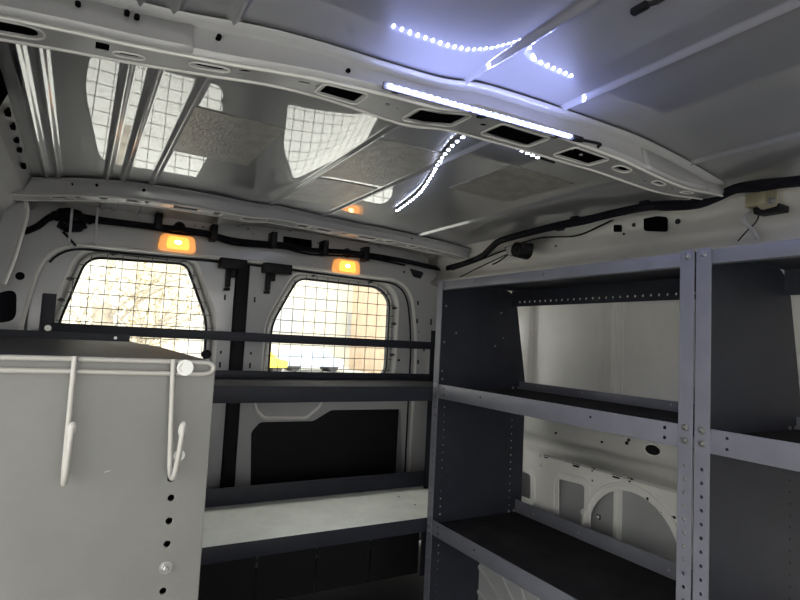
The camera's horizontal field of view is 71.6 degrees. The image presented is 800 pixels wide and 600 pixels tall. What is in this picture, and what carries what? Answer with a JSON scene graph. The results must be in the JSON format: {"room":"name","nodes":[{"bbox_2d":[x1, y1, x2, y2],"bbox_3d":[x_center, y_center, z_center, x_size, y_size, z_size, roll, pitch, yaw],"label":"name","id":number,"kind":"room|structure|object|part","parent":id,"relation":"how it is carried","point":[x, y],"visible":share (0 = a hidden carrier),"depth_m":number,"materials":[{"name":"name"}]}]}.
{"room":"vehicle interior","nodes":[
{"label":"vehicle interior","id":0,"kind":"room"},
{"bbox_2d":[0,201,437,567],"bbox_3d":[-0.629,0.387,2.269,1.900,1.402,0.078,5,-5,-30],"label":"door frame","id":1,"kind":"structure","parent":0,"point":[36,247],"depth_m":2.25,"materials":[{"name":"silver metal"}]},
{"bbox_2d":[24,247,247,488],"bbox_3d":[-0.999,0.425,2.036,0.766,1.253,0.112,5,-5,-30],"label":"door","id":2,"kind":"structure","parent":1,"relation":"in","point":[215,282],"depth_m":2.19,"materials":[{"name":"silver metal"}]},
{"bbox_2d":[61,259,204,358],"bbox_3d":[-0.996,0.062,2.103,0.512,0.438,0.004,5,-5,-30],"label":"window","id":3,"kind":"structure","parent":2,"relation":"in","point":[94,315],"depth_m":2.11,"materials":[{"name":"clear glass"}]},
{"bbox_2d":[57,253,210,354],"bbox_3d":[-0.995,0.057,2.081,0.558,0.470,0.024,5,-5,-30],"label":"window grille","id":4,"kind":"object","parent":2,"relation":"in","point":[113,254],"visible":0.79,"depth_m":2.08,"materials":[{"name":"grey metal"}]},
{"bbox_2d":[158,222,195,253],"bbox_3d":[-0.848,-0.243,2.119,0.134,0.118,0.038,5,-5,-30],"label":"lamp","id":5,"kind":"object","parent":1,"relation":"attached to","point":[167,242],"visible":0.84,"depth_m":2.10,"materials":[{"name":"orange plastic"}]},
{"bbox_2d":[174,222,184,232],"bbox_3d":[-0.843,-0.279,2.126,0.044,0.044,0.034,5,-5,-30],"label":"socket","id":6,"kind":"object","parent":5,"relation":"attached to","point":[181,224],"depth_m":2.12,"materials":[{"name":"black plastic"}]},
{"bbox_2d":[25,207,439,270],"bbox_3d":[-0.508,-0.207,2.281,1.729,0.165,0.074,5,-5,-30],"label":"harness","id":7,"kind":"object","parent":1,"relation":"attached to","point":[75,220],"visible":0.96,"depth_m":2.12,"materials":[{"name":"black plastic"}]},
{"bbox_2d":[220,262,411,558],"bbox_3d":[-0.308,0.490,2.432,0.895,1.253,0.112,5,-5,-30],"label":"door","id":8,"kind":"structure","parent":1,"relation":"in","point":[264,443],"depth_m":2.38,"materials":[{"name":"silver metal"}]},
{"bbox_2d":[256,403,318,415],"bbox_3d":[-0.471,0.462,2.340,0.289,0.074,0.004,5,-5,-30],"label":"panel","id":9,"kind":"object","parent":8,"relation":"on","point":[262,409],"depth_m":2.34,"materials":[{"name":"silver metal"}]},
{"bbox_3d":[-0.305,0.475,2.442,0.797,1.183,0.004,5,-5,-30],"label":"panel","id":10,"kind":"part","parent":8,"relation":"part of","materials":[{"name":"silver metal"}]},
{"bbox_2d":[270,280,388,372],"bbox_3d":[-0.305,0.131,2.498,0.569,0.430,0.004,5,-5,-30],"label":"window","id":11,"kind":"structure","parent":8,"relation":"in","point":[306,361],"depth_m":2.50,"materials":[{"name":"clear glass"}]},
{"bbox_2d":[267,275,396,372],"bbox_3d":[-0.286,0.126,2.487,0.614,0.464,0.024,5,-5,-30],"label":"window grille","id":12,"kind":"object","parent":8,"relation":"in","point":[369,282],"visible":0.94,"depth_m":2.48,"materials":[{"name":"grey metal"}]},
{"bbox_2d":[332,248,359,274],"bbox_3d":[-0.237,-0.174,2.468,0.132,0.116,0.037,5,-5,-30],"label":"lamp","id":13,"kind":"object","parent":1,"relation":"attached to","point":[344,266],"visible":0.81,"depth_m":2.45,"materials":[{"name":"orange plastic"}]},
{"bbox_2d":[254,541,438,599],"bbox_3d":[0.233,1.026,0.677,1.960,0.020,3.820,5,-5,-30],"label":"floor","id":14,"kind":"structure","parent":0,"point":[411,586],"depth_m":2.11,"materials":[{"name":"black rubber"}]},
{"bbox_2d":[0,329,214,599],"bbox_3d":[-0.624,0.505,0.880,0.413,0.902,0.869,5,-5,-30],"label":"cabinet","id":15,"kind":"object","parent":14,"relation":"on","point":[119,528],"visible":0.88,"depth_m":0.58,"materials":[{"name":"grey metal"}]},
{"bbox_3d":[-0.603,0.073,0.913,0.413,0.003,0.851,5,-5,-30],"label":"shelf","id":16,"kind":"part","parent":15,"relation":"part of","materials":[{"name":"grey metal"}]},
{"bbox_2d":[0,354,215,485],"bbox_3d":[-0.315,0.121,0.552,0.256,0.128,0.045,5,-5,-30],"label":"hook rail","id":17,"kind":"object","parent":15,"relation":"attached to","point":[178,367],"visible":1,"depth_m":0.58,"materials":[{"name":"silver metal"}]},
{"bbox_2d":[39,293,440,599],"bbox_3d":[-0.386,0.547,1.790,1.392,1.037,0.355,5,-5,-30],"label":"shelving unit","id":18,"kind":"object","parent":14,"relation":"on","point":[283,525],"visible":0.53,"depth_m":1.88,"materials":[{"name":"silver metal"}]},
{"bbox_3d":[-1.047,0.483,1.552,0.002,1.002,0.030,5,-5,-30],"label":"post","id":19,"kind":"part","parent":18,"relation":"part of","materials":[{"name":"grey metal"}]},
{"bbox_3d":[-1.041,0.482,1.573,0.034,1.007,0.003,5,-5,-30],"label":"post","id":20,"kind":"part","parent":18,"relation":"part of","materials":[{"name":"black metal"}]},
{"bbox_3d":[0.115,0.608,2.234,0.030,0.970,0.003,5,-5,-30],"label":"post","id":21,"kind":"part","parent":18,"relation":"part of","materials":[{"name":"grey metal"}]},
{"bbox_2d":[423,249,789,599],"bbox_3d":[0.504,0.496,1.557,0.416,1.132,0.914,5,-5,-30],"label":"shelving unit","id":22,"kind":"object","parent":14,"relation":"on","point":[479,379],"visible":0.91,"depth_m":1.74,"materials":[{"name":"silver metal"}]},
{"bbox_3d":[0.109,0.497,1.841,0.003,1.132,0.030,5,-5,-30],"label":"post","id":23,"kind":"part","parent":22,"relation":"part of","materials":[{"name":"grey metal"}]},
{"bbox_3d":[0.282,0.518,1.955,0.403,1.125,0.002,5,-5,-30],"label":"panel","id":24,"kind":"part","parent":22,"relation":"part of","materials":[{"name":"grey metal"}]},
{"bbox_3d":[0.551,0.463,1.075,0.003,1.132,0.030,5,-5,-30],"label":"post","id":25,"kind":"part","parent":22,"relation":"part of","materials":[{"name":"grey metal"}]},
{"bbox_3d":[0.737,0.483,1.166,0.403,1.125,0.002,5,-5,-30],"label":"panel","id":26,"kind":"part","parent":22,"relation":"part of","materials":[{"name":"grey metal"}]},
{"bbox_2d":[693,239,799,599],"bbox_3d":[0.963,0.461,0.762,0.416,1.132,0.916,5,-5,-30],"label":"shelving unit","id":27,"kind":"object","parent":14,"relation":"on","point":[747,427],"visible":1,"depth_m":1.14,"materials":[{"name":"silver metal"}]},
{"bbox_3d":[0.568,0.462,1.046,0.003,1.132,0.030,5,-5,-30],"label":"post","id":28,"kind":"part","parent":27,"relation":"part of","materials":[{"name":"grey metal"}]},
{"bbox_2d":[0,0,799,254],"bbox_3d":[0.313,-0.368,0.734,1.560,0.040,3.730,5,-5,-30],"label":"ceiling","id":29,"kind":"structure","parent":0,"point":[714,84],"depth_m":1.00,"materials":[{"name":"grey paint"}]},
{"bbox_2d":[172,107,285,165],"bbox_3d":[-0.387,-0.353,1.226,0.178,0.002,0.302,5,-5,-30],"label":"pad","id":30,"kind":"object","parent":29,"relation":"attached to","point":[207,133],"visible":1,"depth_m":1.20,"materials":[{"name":"grey fabric"}]},
{"bbox_2d":[9,177,470,259],"bbox_3d":[-0.383,-0.279,1.987,1.721,0.086,0.307,5,-5,-30],"label":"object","id":31,"kind":"structure","parent":29,"relation":"attached to","point":[38,188],"depth_m":1.75,"materials":[{"name":"silver metal"}]},
{"bbox_2d":[283,178,377,206],"bbox_3d":[-0.222,-0.326,1.702,0.195,0.009,0.287,5,-5,-30],"label":"pad","id":32,"kind":"object","parent":29,"relation":"attached to","point":[331,192],"visible":0.94,"depth_m":1.69,"materials":[{"name":"grey fabric"}]},
{"bbox_2d":[0,0,725,199],"bbox_3d":[0.113,-0.318,0.994,1.534,0.089,0.153,5,-5,-28],"label":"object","id":33,"kind":"structure","parent":29,"relation":"attached to","point":[148,35],"depth_m":0.81,"materials":[{"name":"silver metal"}]},
{"bbox_2d":[382,81,601,147],"bbox_3d":[0.177,-0.308,0.951,0.479,0.026,0.031,5,-5,-30],"label":"led light bar","id":34,"kind":"object","parent":33,"relation":"attached to","point":[481,113],"visible":1,"depth_m":0.92,"materials":[{"name":"grey plastic"}]},
{"bbox_2d":[320,139,449,185],"bbox_3d":[-0.051,-0.339,1.407,0.195,0.009,0.340,5,-5,-30],"label":"pad","id":35,"kind":"object","parent":29,"relation":"attached to","point":[382,162],"visible":0.95,"depth_m":1.38,"materials":[{"name":"grey fabric"}]},
{"bbox_2d":[395,135,464,211],"bbox_3d":[0.068,-0.322,1.516,0.030,0.006,0.736,4,-4,-11],"label":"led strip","id":36,"kind":"object","parent":29,"relation":"attached to","point":[462,136],"visible":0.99,"depth_m":1.40,"materials":[{"name":"white plastic"}]},
{"bbox_2d":[449,165,573,202],"bbox_3d":[0.300,-0.314,1.527,0.220,0.007,0.260,5,-5,-30],"label":"pad","id":37,"kind":"object","parent":29,"relation":"attached to","point":[510,183],"visible":1,"depth_m":1.51,"materials":[{"name":"grey fabric"}]},
{"bbox_2d":[520,151,554,163],"bbox_3d":[0.252,-0.329,1.200,0.281,0.011,0.014,6,-5,-39],"label":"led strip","id":38,"kind":"object","parent":29,"relation":"attached to","point":[536,156],"visible":0.39,"depth_m":1.25,"materials":[{"name":"white plastic"}]},
{"bbox_2d":[630,0,664,16],"bbox_3d":[0.344,-0.371,0.644,0.015,0.010,0.166,6,-5,-34],"label":"plug","id":39,"kind":"object","parent":29,"relation":"attached to","point":[645,5],"visible":1,"depth_m":0.69,"materials":[{"name":"black plastic"}]},
{"bbox_2d":[441,295,799,599],"bbox_3d":[1.001,0.495,1.052,0.329,1.170,3.660,5,-5,-30],"label":"wall","id":40,"kind":"structure","parent":0,"point":[621,488],"depth_m":1.82,"materials":[{"name":"metal"}]},
{"bbox_2d":[492,242,533,264],"bbox_3d":[0.428,-0.179,2.117,0.061,0.075,0.206,5,-5,-30],"label":"motor","id":41,"kind":"object","parent":40,"relation":"attached to","point":[521,250],"visible":1,"depth_m":2.06,"materials":[{"name":"black plastic"}]},
{"bbox_3d":[0.452,-0.186,2.076,0.061,0.064,0.064,5,-5,-30],"label":"motor","id":42,"kind":"part","parent":41,"relation":"part of","materials":[{"name":"black plastic"}]},
{"bbox_3d":[1.045,0.720,1.067,0.005,0.408,3.660,5,-5,-30],"label":"panel","id":43,"kind":"part","parent":40,"relation":"part of","materials":[{"name":"paint"}]},
{"bbox_3d":[1.084,0.427,1.103,0.055,0.200,3.660,5,-5,-30],"label":"belt rail","id":44,"kind":"part","parent":40,"relation":"part of","materials":[{"name":"metal"}]},
{"bbox_2d":[420,187,799,302],"bbox_3d":[1.054,-0.171,1.112,0.208,0.271,3.660,5,-5,-30],"label":"upper side rail","id":45,"kind":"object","parent":40,"relation":"attached to","point":[717,225],"depth_m":1.69,"materials":[{"name":"metal"}]},
{"bbox_2d":[446,175,799,276],"bbox_3d":[0.545,-0.197,1.833,0.145,0.134,1.631,5,-5,-27],"label":"harness","id":46,"kind":"object","parent":40,"relation":"attached to","point":[791,181],"visible":0.94,"depth_m":1.57,"materials":[{"name":"black plastic"}]},
{"bbox_3d":[1.113,0.140,1.132,0.003,0.400,3.660,5,-5,-30],"label":"panel","id":47,"kind":"part","parent":40,"relation":"part of","materials":[{"name":"paint"}]},
{"bbox_2d":[737,189,788,240],"bbox_3d":[0.877,-0.209,1.357,0.063,0.121,0.108,5,-5,-30],"label":"bracket","id":48,"kind":"object","parent":40,"relation":"attached to","point":[763,203],"visible":0.97,"depth_m":1.34,"materials":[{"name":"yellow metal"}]},
{"bbox_3d":[0.872,-0.244,1.327,0.003,0.056,0.053,5,-5,-30],"label":"plate","id":49,"kind":"part","parent":48,"relation":"part of","materials":[{"name":"yellow metal"}]},
{"bbox_3d":[-0.483,0.382,0.201,0.003,1.120,3.660,5,-5,-30],"label":"wall","id":50,"kind":"structure","parent":0,"visible":0},
{"bbox_2d":[0,69,38,284],"bbox_3d":[-0.434,-0.344,0.262,0.259,0.574,3.660,5,-5,-30],"label":"trim","id":51,"kind":"structure","parent":50,"relation":"attached to","point":[15,169],"depth_m":1.55,"materials":[{"name":"silver metal"}]}
]}

